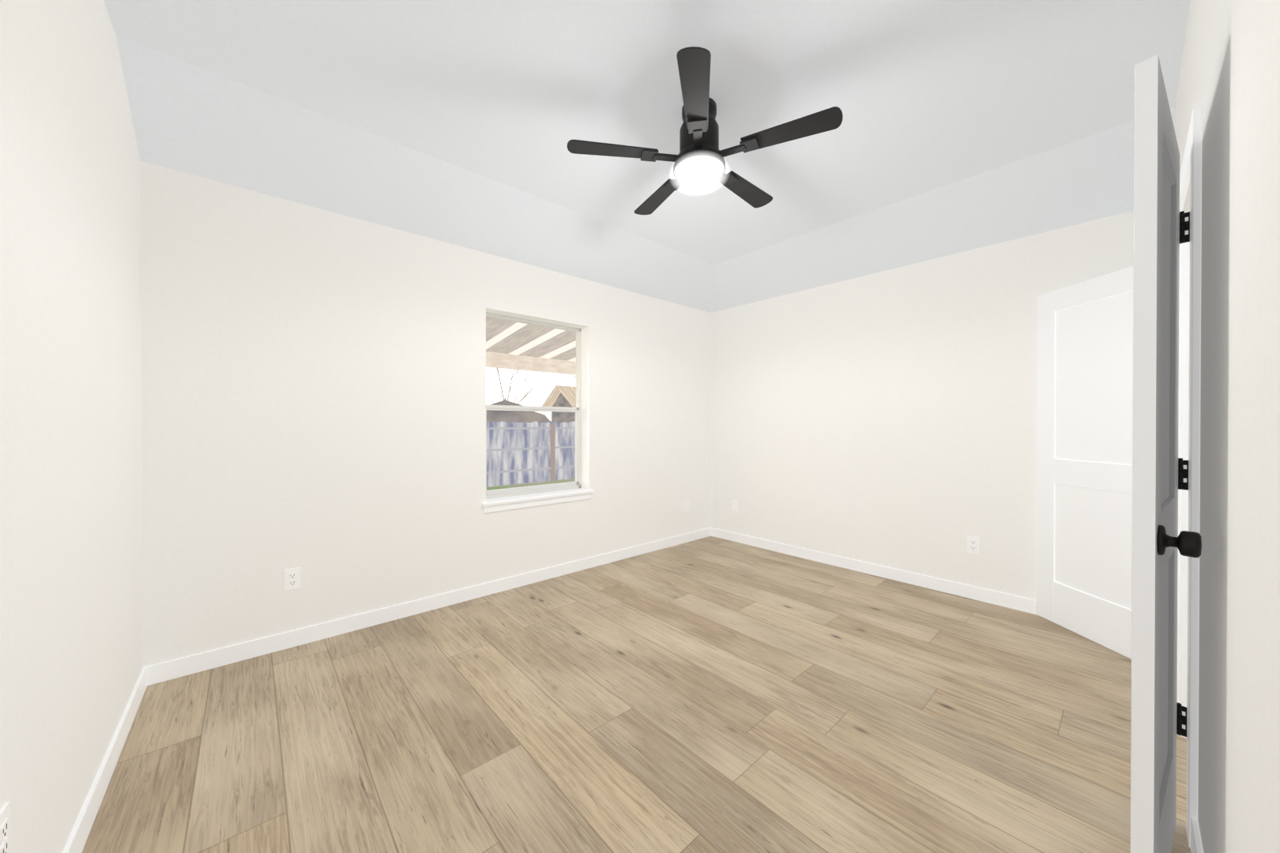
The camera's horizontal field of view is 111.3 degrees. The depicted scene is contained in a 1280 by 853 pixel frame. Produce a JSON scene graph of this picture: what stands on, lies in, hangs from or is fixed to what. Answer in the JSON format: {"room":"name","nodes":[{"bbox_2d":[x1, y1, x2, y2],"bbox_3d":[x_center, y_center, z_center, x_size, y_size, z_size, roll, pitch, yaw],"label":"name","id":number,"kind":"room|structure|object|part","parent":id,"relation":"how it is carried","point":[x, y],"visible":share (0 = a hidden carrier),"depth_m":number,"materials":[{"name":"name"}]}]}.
{"room":"empty bedroom","nodes":[
{"label":"empty bedroom","id":0,"kind":"room"},
{"bbox_2d":[0,0,143,852],"bbox_3d":[-1.258,-0.254,0.729,0.160,2.940,3.350,0,0,-42],"label":"wall","id":1,"kind":"structure","parent":0,"point":[71,600],"depth_m":1.19,"materials":[{"name":"paint"}]},
{"bbox_2d":[0,801,10,852],"bbox_3d":[-1.261,0.820,0.865,0.009,0.114,0.070,0,0,-42],"label":"outlet","id":2,"kind":"object","parent":1,"relation":"attached to","point":[5,829],"visible":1,"depth_m":0.87,"materials":[{"name":"white plastic"}]},
{"bbox_2d":[62,664,154,852],"bbox_3d":[-1.236,1.170,0.842,0.013,0.090,3.160,0,0,-42],"label":"baseboard","id":3,"kind":"structure","parent":1,"relation":"attached to","point":[78,837],"depth_m":1.46,"materials":[{"name":"white paint"}]},
{"bbox_2d":[140,161,711,667],"bbox_3d":[-0.822,-0.267,3.470,4.462,2.940,0.160,0,0,-42],"label":"wall","id":4,"kind":"structure","parent":0,"point":[313,393],"depth_m":2.57,"materials":[{"name":"paint"}]},
{"bbox_2d":[284,567,300,591],"bbox_3d":[-1.904,0.836,2.396,0.070,0.114,0.009,0,0,-42],"label":"outlet","id":5,"kind":"object","parent":4,"relation":"attached to","point":[291,578],"visible":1,"depth_m":2.39,"materials":[{"name":"white plastic"}]},
{"bbox_2d":[154,527,710,684],"bbox_3d":[-0.765,1.158,3.413,4.142,0.090,0.013,0,0,-42],"label":"baseboard","id":6,"kind":"structure","parent":4,"relation":"attached to","point":[162,672],"depth_m":2.67,"materials":[{"name":"white paint"}]},
{"bbox_2d":[485,312,581,499],"bbox_3d":[-0.852,-0.155,3.510,0.890,1.385,0.061,0,0,-42],"label":"window","id":7,"kind":"structure","parent":4,"relation":"in","point":[523,491],"depth_m":3.54,"materials":[{"name":"white plastic"}]},
{"bbox_2d":[486,410,575,489],"bbox_3d":[-0.870,0.179,3.533,0.838,0.664,0.002,0,0,-42],"label":"screen","id":8,"kind":"object","parent":7,"relation":"attached to","point":[531,449],"depth_m":3.52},
{"bbox_2d":[481,488,594,513],"bbox_3d":[-0.792,0.575,3.447,0.950,0.075,0.150,0,0,-42],"label":"window stool","id":9,"kind":"structure","parent":4,"relation":"attached to","point":[500,504],"depth_m":3.37,"materials":[{"name":"white paint"}]},
{"bbox_2d":[684,500,688,511],"bbox_3d":[0.486,0.818,4.530,0.070,0.114,0.008,0,0,-42],"label":"outlet","id":10,"kind":"object","parent":4,"relation":"attached to","point":[686,505],"visible":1,"depth_m":4.52,"materials":[{"name":"white plastic"}]},
{"bbox_2d":[82,536,1191,852],"bbox_3d":[0.294,1.258,2.228,4.462,0.100,3.510,0,0,-42],"label":"floor","id":11,"kind":"structure","parent":0,"point":[709,694],"depth_m":1.74,"materials":[{"name":"brown wood"}]},
{"bbox_2d":[103,0,1189,312],"bbox_3d":[0.294,-1.357,2.216,4.462,0.250,3.510,0,0,-42],"label":"ceiling","id":12,"kind":"structure","parent":0,"point":[968,125],"depth_m":2.06,"materials":[{"name":"paint"}]},
{"bbox_2d":[567,46,843,214],"bbox_3d":[0.302,-1.291,2.073,1.130,0.380,1.165,0,0,-42],"label":"ceiling fan","id":13,"kind":"object","parent":12,"relation":"hanging from","point":[698,160],"visible":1,"depth_m":1.94,"materials":[{"name":"black metal"}]},
{"bbox_2d":[711,210,1133,600],"bbox_3d":[1.948,-0.268,3.591,0.168,2.940,3.350,0,0,-42],"label":"wall","id":14,"kind":"structure","parent":0,"point":[886,418],"depth_m":3.38,"materials":[{"name":"paint"}]},
{"bbox_2d":[710,527,1035,614],"bbox_3d":[1.843,1.157,3.591,0.013,0.090,3.160,0,0,-42],"label":"baseboard","id":15,"kind":"structure","parent":14,"relation":"attached to","point":[984,595],"depth_m":3.42,"materials":[{"name":"white paint"}]},
{"bbox_2d":[967,535,979,554],"bbox_3d":[2.325,0.828,3.053,0.009,0.114,0.070,0,0,-42],"label":"outlet","id":16,"kind":"object","parent":14,"relation":"attached to","point":[973,545],"visible":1,"depth_m":3.05,"materials":[{"name":"white plastic"}]},
{"bbox_2d":[1035,266,1133,658],"bbox_3d":[2.535,0.185,2.440,0.045,2.020,0.676,0,0,-1],"label":"entry door","id":17,"kind":"structure","parent":0,"point":[1084,449],"depth_m":2.48,"materials":[{"name":"white paint"}]},
{"bbox_2d":[1173,0,1279,852],"bbox_3d":[1.349,-0.255,0.918,4.302,2.940,0.160,0,0,-42],"label":"wall","id":18,"kind":"structure","parent":0,"point":[1229,80],"depth_m":0.81,"materials":[{"name":"paint"}]},
{"bbox_2d":[1129,55,1201,852],"bbox_3d":[1.394,0.192,1.137,0.616,2.020,0.096,0,0,-36],"label":"closet door","id":19,"kind":"structure","parent":18,"relation":"in","point":[1160,473],"depth_m":0.99,"materials":[{"name":"grey paint"}]},
{"bbox_3d":[1.204,0.259,0.976,0.068,0.068,0.061,0,0,-36],"label":"knob","id":20,"kind":"part","parent":19,"relation":"part of","materials":[{"name":"black metal"}]},
{"bbox_2d":[1176,105,1201,847],"bbox_3d":[2.145,0.149,1.641,1.356,2.125,0.176,0,0,-42],"label":"door frame","id":21,"kind":"structure","parent":18,"relation":"attached to","point":[1189,451],"depth_m":1.26,"materials":[{"name":"white paint"}]},
{"bbox_2d":[1190,817,1203,852],"bbox_3d":[0.713,1.172,0.472,2.370,0.090,0.013,0,0,-42],"label":"baseboard","id":22,"kind":"structure","parent":18,"relation":"attached to","point":[1196,847],"depth_m":1.21,"materials":[{"name":"white paint"}]},
{"label":"outside","id":23,"kind":"structure","parent":0,"visible":0},
{"bbox_2d":[486,478,575,490],"bbox_3d":[-5.650,1.398,19.290,42.000,0.100,29.820,0,0,-42],"label":"ground","id":24,"kind":"structure","parent":23,"point":[531,484],"depth_m":10.47,"materials":[{"name":"green plant"}]},
{"bbox_2d":[486,421,575,486],"bbox_3d":[0.630,0.614,13.794,32.054,1.520,0.020,0,0,-42],"label":"fence","id":25,"kind":"object","parent":24,"relation":"on","point":[518,457],"depth_m":10.73,"materials":[{"name":"grey wood"}]},
{"bbox_2d":[486,423,575,481],"bbox_3d":[0.647,0.644,13.735,32.000,1.460,0.090,0,0,-42],"label":"fence posts","id":26,"kind":"object","parent":24,"relation":"on","point":[535,448],"depth_m":11.11,"materials":[{"name":"brown wood"}]},
{"bbox_2d":[486,399,575,422],"bbox_3d":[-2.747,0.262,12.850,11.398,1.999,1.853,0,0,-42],"label":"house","id":27,"kind":"structure","parent":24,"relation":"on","point":[505,403],"depth_m":11.63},
{"bbox_2d":[485,316,575,375],"bbox_3d":[-0.655,-0.078,6.181,12.000,2.975,3.620,0,0,-42],"label":"roof","id":28,"kind":"structure","parent":24,"relation":"on","point":[530,355],"depth_m":6.64,"materials":[{"name":"beige wood"}]},
{"bbox_2d":[485,322,575,361],"bbox_3d":[-0.779,-1.306,5.931,8.290,0.475,3.420,0,0,-42],"label":"rafters","id":29,"kind":"object","parent":28,"relation":"attached to","point":[502,336],"depth_m":6.21,"materials":[{"name":"white wood"}]},
{"bbox_2d":[496,368,575,404],"bbox_3d":[-4.111,-1.692,13.665,8.393,6.139,4.730,0,0,-42],"label":"tree","id":30,"kind":"object","parent":24,"relation":"on","point":[525,395],"depth_m":14.51,"materials":[{"name":"brown plant"}]},
{"bbox_2d":[541,385,575,422],"bbox_3d":[0.211,-0.420,20.975,9.700,3.520,2.600,0,0,-42],"label":"house","id":31,"kind":"structure","parent":24,"relation":"on","point":[561,397],"depth_m":18.01,"materials":[{"name":"beige wood"}]}
]}

